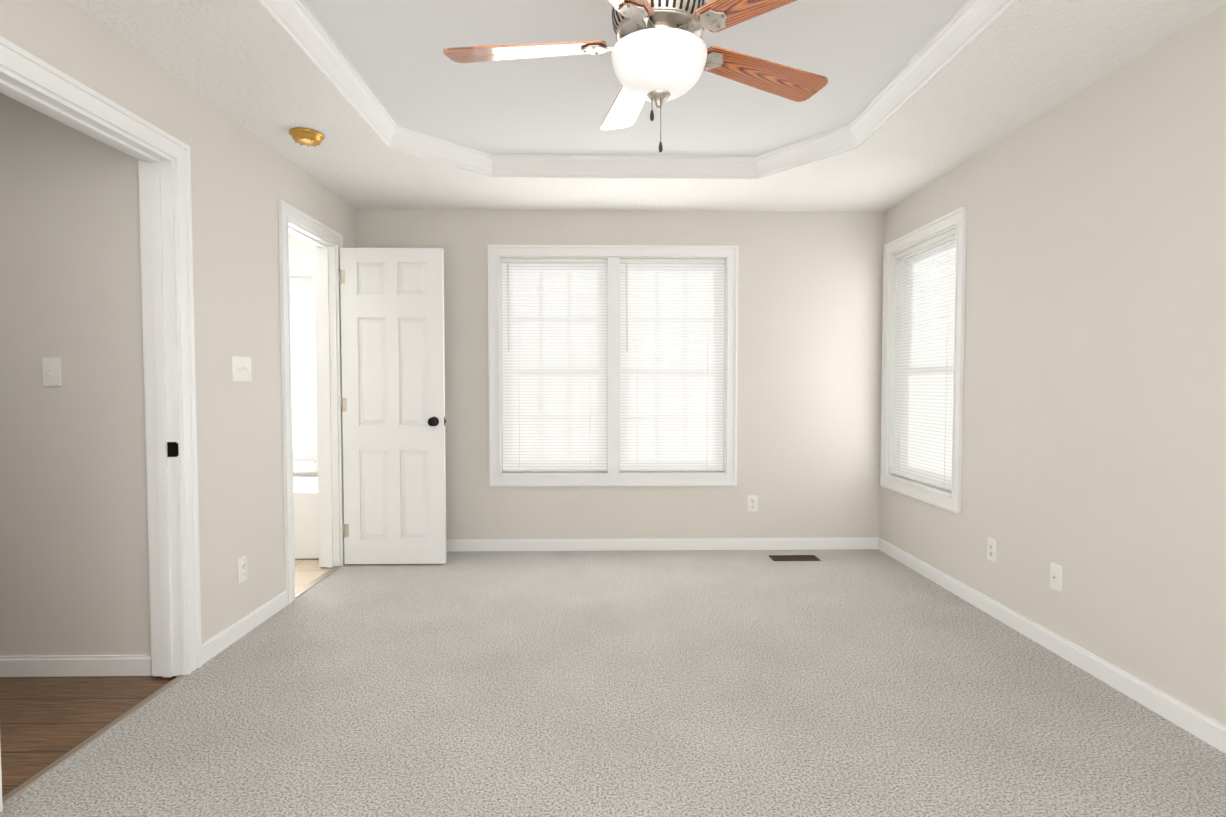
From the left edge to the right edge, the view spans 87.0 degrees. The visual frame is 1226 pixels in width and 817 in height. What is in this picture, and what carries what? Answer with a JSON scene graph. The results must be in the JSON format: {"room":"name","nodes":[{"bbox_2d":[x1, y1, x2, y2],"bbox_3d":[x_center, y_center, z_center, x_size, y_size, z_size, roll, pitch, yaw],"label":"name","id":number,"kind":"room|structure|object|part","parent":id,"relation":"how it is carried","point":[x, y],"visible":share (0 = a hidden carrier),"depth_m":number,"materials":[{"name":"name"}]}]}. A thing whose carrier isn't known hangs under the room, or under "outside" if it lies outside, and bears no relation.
{"room":"empty bedroom","nodes":[
{"label":"empty bedroom","id":0,"kind":"room"},
{"bbox_2d":[0,93,150,655],"bbox_3d":[-2.498,-0.162,2.671,1.270,2.585,0.135,0,2,-1],"label":"wall","id":1,"kind":"structure","parent":0,"point":[74,569],"depth_m":2.61,"materials":[{"name":"beige paint"}]},
{"bbox_2d":[42,358,61,385],"bbox_3d":[-2.261,-0.147,2.597,0.070,0.115,0.024,0,2,-1],"label":"light switch","id":2,"kind":"object","parent":1,"relation":"attached to","point":[51,371],"visible":1,"depth_m":2.60,"materials":[{"name":"white plastic"}]},
{"bbox_2d":[0,655,151,676],"bbox_3d":[-2.436,1.053,2.642,1.090,0.082,0.013,0,2,-1],"label":"baseboard","id":3,"kind":"structure","parent":1,"relation":"attached to","point":[73,665],"depth_m":2.63,"materials":[{"name":"white wood"}]},
{"bbox_2d":[0,675,177,796],"bbox_3d":[-2.344,1.177,1.016,1.269,0.048,3.275,0,2,-1],"label":"floor","id":4,"kind":"structure","parent":0,"point":[45,722],"depth_m":2.36,"materials":[{"name":"wood"}]},
{"bbox_2d":[2,566,340,803],"bbox_3d":[-1.760,1.074,2.986,0.047,0.017,2.408,0,2,-1],"label":"threshold strip","id":5,"kind":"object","parent":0,"point":[46,770],"depth_m":2.20,"materials":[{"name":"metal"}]},
{"bbox_2d":[0,0,357,642],"bbox_3d":[-1.794,-0.171,2.227,0.120,2.535,6.010,0,2,-1],"label":"wall","id":6,"kind":"structure","parent":0,"point":[244,180],"depth_m":2.92,"materials":[{"name":"beige paint"}]},
{"bbox_2d":[0,743,2,811],"bbox_3d":[-1.637,0.094,1.322,0.167,2.045,0.849,0,2,-7],"label":"hall door","id":7,"kind":"structure","parent":6,"relation":"in","point":[1,805],"depth_m":1.76,"materials":[{"name":"white wood"}]},
{"bbox_2d":[0,36,201,676],"bbox_3d":[-1.792,0.024,2.163,0.160,2.149,1.017,0,2,-1],"label":"door frame","id":8,"kind":"structure","parent":6,"relation":"attached to","point":[162,157],"depth_m":2.58,"materials":[{"name":"white wood"}]},
{"bbox_2d":[167,442,178,456],"bbox_3d":[-1.767,0.164,2.583,0.058,0.060,0.004,0,2,-1],"label":"strike plate","id":9,"kind":"object","parent":8,"relation":"attached to","point":[172,449],"visible":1,"depth_m":2.58,"materials":[{"name":"black metal"}]},
{"bbox_2d":[231,356,251,380],"bbox_3d":[-1.738,-0.186,3.043,0.024,0.115,0.162,0,2,-1],"label":"light switch","id":10,"kind":"object","parent":6,"relation":"attached to","point":[241,369],"visible":1,"depth_m":3.03,"materials":[{"name":"white plastic"}]},
{"bbox_2d":[237,555,246,583],"bbox_3d":[-1.745,0.758,3.047,0.009,0.115,0.070,0,2,-1],"label":"electrical outlet","id":11,"kind":"object","parent":6,"relation":"attached to","point":[242,568],"visible":1,"depth_m":3.04,"materials":[{"name":"white plastic"}]},
{"bbox_2d":[202,589,287,664],"bbox_3d":[-1.744,1.025,3.090,0.013,0.082,0.763,0,2,-1],"label":"baseboard","id":12,"kind":"structure","parent":6,"relation":"attached to","point":[223,639],"depth_m":3.03,"materials":[{"name":"white wood"}]},
{"bbox_2d":[278,200,344,603],"bbox_3d":[-1.826,-0.035,3.836,0.160,2.149,0.806,0,2,-1],"label":"door frame","id":13,"kind":"structure","parent":6,"relation":"attached to","point":[325,241],"depth_m":4.13,"materials":[{"name":"white wood"}]},
{"bbox_2d":[338,248,445,563],"bbox_3d":[-1.424,-0.009,4.200,0.671,2.045,0.167,0,2,-1],"label":"bathroom door","id":14,"kind":"structure","parent":6,"relation":"in","point":[392,404],"depth_m":4.18,"materials":[{"name":"white wood"}]},
{"bbox_3d":[-1.140,0.084,4.210,0.104,0.064,0.167,0,2,-1],"label":"knob","id":15,"kind":"part","parent":14,"relation":"part of","materials":[{"name":"black metal"}]},
{"bbox_2d":[289,234,317,475],"bbox_3d":[-2.688,-0.251,5.154,1.790,2.585,0.120,0,2,-1],"label":"wall","id":16,"kind":"structure","parent":0,"point":[301,251],"depth_m":5.06,"materials":[{"name":"paint"}]},
{"bbox_2d":[289,264,317,471],"bbox_3d":[-2.703,-0.313,5.139,0.862,1.632,0.144,0,2,-1],"label":"window","id":17,"kind":"structure","parent":16,"relation":"in","point":[303,275],"depth_m":5.16,"materials":[{"name":"white"}]},
{"bbox_2d":[295,559,330,592],"bbox_3d":[-2.603,1.069,3.961,1.669,0.052,2.360,0,2,-1],"label":"floor","id":18,"kind":"structure","parent":0,"point":[307,571],"depth_m":4.12,"materials":[{"name":"beige tile"}]},
{"bbox_2d":[293,476,318,558],"bbox_3d":[-2.680,0.780,4.745,1.528,0.467,0.750,0,2,-1],"label":"bathtub","id":19,"kind":"object","parent":18,"relation":"on","point":[306,524],"visible":0.04,"depth_m":4.38,"materials":[{"name":"white ceramic"}]},
{"bbox_2d":[0,549,1225,816],"bbox_3d":[0.121,1.135,2.025,3.698,0.060,5.195,0,2,-1],"label":"floor carpet","id":20,"kind":"object","parent":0,"point":[672,683],"visible":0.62,"depth_m":2.33,"materials":[{"name":"grey carpet"}]},
{"bbox_2d":[769,555,819,560],"bbox_3d":[1.232,1.016,4.393,0.315,0.008,0.120,0,2,-1],"label":"air vent register","id":21,"kind":"object","parent":20,"relation":"on","point":[793,557],"visible":1,"depth_m":4.39,"materials":[{"name":"brown"}]},
{"bbox_2d":[357,209,883,539],"bbox_3d":[0.067,-0.257,4.634,3.938,2.535,0.120,0,2,-1],"label":"wall","id":22,"kind":"structure","parent":0,"point":[810,303],"depth_m":4.59,"materials":[{"name":"beige paint"}]},
{"bbox_2d":[488,245,738,485],"bbox_3d":[0.003,-0.299,4.619,1.755,1.692,0.144,0,2,-1],"label":"window","id":23,"kind":"structure","parent":22,"relation":"in","point":[581,393],"depth_m":4.59,"materials":[{"name":"white"}]},
{"bbox_2d":[446,537,877,550],"bbox_3d":[0.049,0.971,4.611,3.660,0.082,0.013,0,2,-1],"label":"baseboard","id":24,"kind":"structure","parent":22,"relation":"attached to","point":[670,543],"depth_m":4.61,"materials":[{"name":"white wood"}]},
{"bbox_2d":[748,495,757,510],"bbox_3d":[0.999,0.678,4.621,0.070,0.115,0.009,0,2,-1],"label":"electrical outlet","id":25,"kind":"object","parent":22,"relation":"attached to","point":[752,502],"visible":1,"depth_m":4.62,"materials":[{"name":"white plastic"}]},
{"bbox_2d":[69,0,1225,211],"bbox_3d":[0.121,-1.351,1.936,3.718,0.116,5.215,0,2,-1],"label":"ceiling","id":26,"kind":"structure","parent":0,"point":[250,66],"depth_m":2.81,"materials":[{"name":"white paint"}]},
{"bbox_2d":[289,128,324,146],"bbox_3d":[-1.490,-1.316,3.148,0.158,0.042,0.158,0,2,-1],"label":"ceiling light","id":27,"kind":"object","parent":26,"relation":"attached to","point":[308,137],"visible":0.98,"depth_m":3.11,"materials":[{"name":"gold metal"}]},
{"bbox_2d":[443,0,827,152],"bbox_3d":[0.111,-1.092,1.980,1.271,0.635,1.278,0,2,-1],"label":"ceiling fan","id":28,"kind":"object","parent":26,"relation":"hanging from","point":[661,53],"visible":1,"depth_m":1.92,"materials":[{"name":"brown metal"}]},
{"bbox_3d":[-0.269,-1.108,2.006,0.507,0.006,0.142,0,13,7],"label":"blade","id":29,"kind":"part","parent":28,"relation":"part of","materials":[{"name":"brown wood"}]},
{"label":"blade","id":30,"kind":"part","parent":28,"relation":"part of","materials":[{"name":"white wood"}]},
{"bbox_3d":[-0.033,-1.093,1.584,0.142,0.006,0.507,13,7,24],"label":"blade","id":31,"kind":"part","parent":28,"relation":"part of","materials":[{"name":"brown wood"}]},
{"bbox_3d":[0.131,-0.855,1.952,0.038,0.163,0.016,0,2,-1],"label":"cord","id":32,"kind":"part","parent":28,"relation":"part of","materials":[{"name":"silver metal"}]},
{"bbox_3d":[0.140,-1.012,1.961,0.290,0.126,0.290,0,2,-1],"label":"lamp shade","id":33,"kind":"part","parent":28,"relation":"part of","materials":[{"name":"white glass"}]},
{"bbox_3d":[0.441,-1.097,1.678,0.507,0.006,0.142,2,-8,43],"label":"blade","id":34,"kind":"part","parent":28,"relation":"part of","materials":[{"name":"brown wood"}]},
{"label":"blade","id":35,"kind":"part","parent":28,"relation":"part of","materials":[{"name":"brown wood"}]},
{"bbox_2d":[258,0,1017,178],"bbox_3d":[0.082,-1.351,1.927,2.419,0.115,3.779,0,2,-1],"label":"crown molding","id":36,"kind":"structure","parent":26,"relation":"attached to","point":[962,29],"depth_m":3.34,"materials":[{"name":"white wood"}]},
{"bbox_2d":[879,4,1225,725],"bbox_3d":[2.031,-0.161,1.957,0.120,2.535,5.315,0,2,-1],"label":"wall","id":37,"kind":"structure","parent":0,"point":[1095,392],"depth_m":2.57,"materials":[{"name":"beige paint"}]},
{"bbox_2d":[880,206,966,512],"bbox_3d":[1.976,-0.279,4.066,0.144,1.692,0.992,0,2,-1],"label":"window","id":38,"kind":"structure","parent":37,"relation":"in","point":[934,495],"depth_m":3.98,"materials":[{"name":"white wood"}]},
{"bbox_2d":[891,228,955,490],"bbox_3d":[1.950,-0.286,4.065,0.044,1.504,0.814,0,2,-1],"label":"window blinds","id":39,"kind":"object","parent":38,"relation":"attached to","point":[922,418],"visible":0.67,"depth_m":4.05,"materials":[{"name":"plastic"}]},
{"bbox_2d":[987,537,996,562],"bbox_3d":[1.939,0.723,3.310,0.009,0.115,0.070,0,2,-1],"label":"electrical outlet","id":40,"kind":"object","parent":37,"relation":"attached to","point":[992,550],"visible":1,"depth_m":3.30,"materials":[{"name":"white plastic"}]},
{"bbox_2d":[878,537,1225,753],"bbox_3d":[1.963,1.062,2.059,0.013,0.082,5.195,0,2,-1],"label":"baseboard","id":41,"kind":"structure","parent":37,"relation":"attached to","point":[1203,727],"depth_m":2.67,"materials":[{"name":"white wood"}]},
{"bbox_2d":[1050,562,1062,592],"bbox_3d":[1.946,0.743,2.846,0.015,0.115,0.070,0,2,-1],"label":"cable wall plate","id":42,"kind":"object","parent":37,"relation":"attached to","point":[1056,571],"visible":1,"depth_m":2.84,"materials":[{"name":"white plastic"}]},
{"label":"outside","id":43,"kind":"structure","parent":0,"visible":0},
{"bbox_2d":[290,249,955,449],"bbox_3d":[-0.041,-1.059,6.544,12.000,8.000,0.001,0,2,-1],"label":"sky","id":44,"kind":"structure","parent":43,"point":[296,366],"depth_m":6.51,"materials":[{"name":"white"}]}
]}

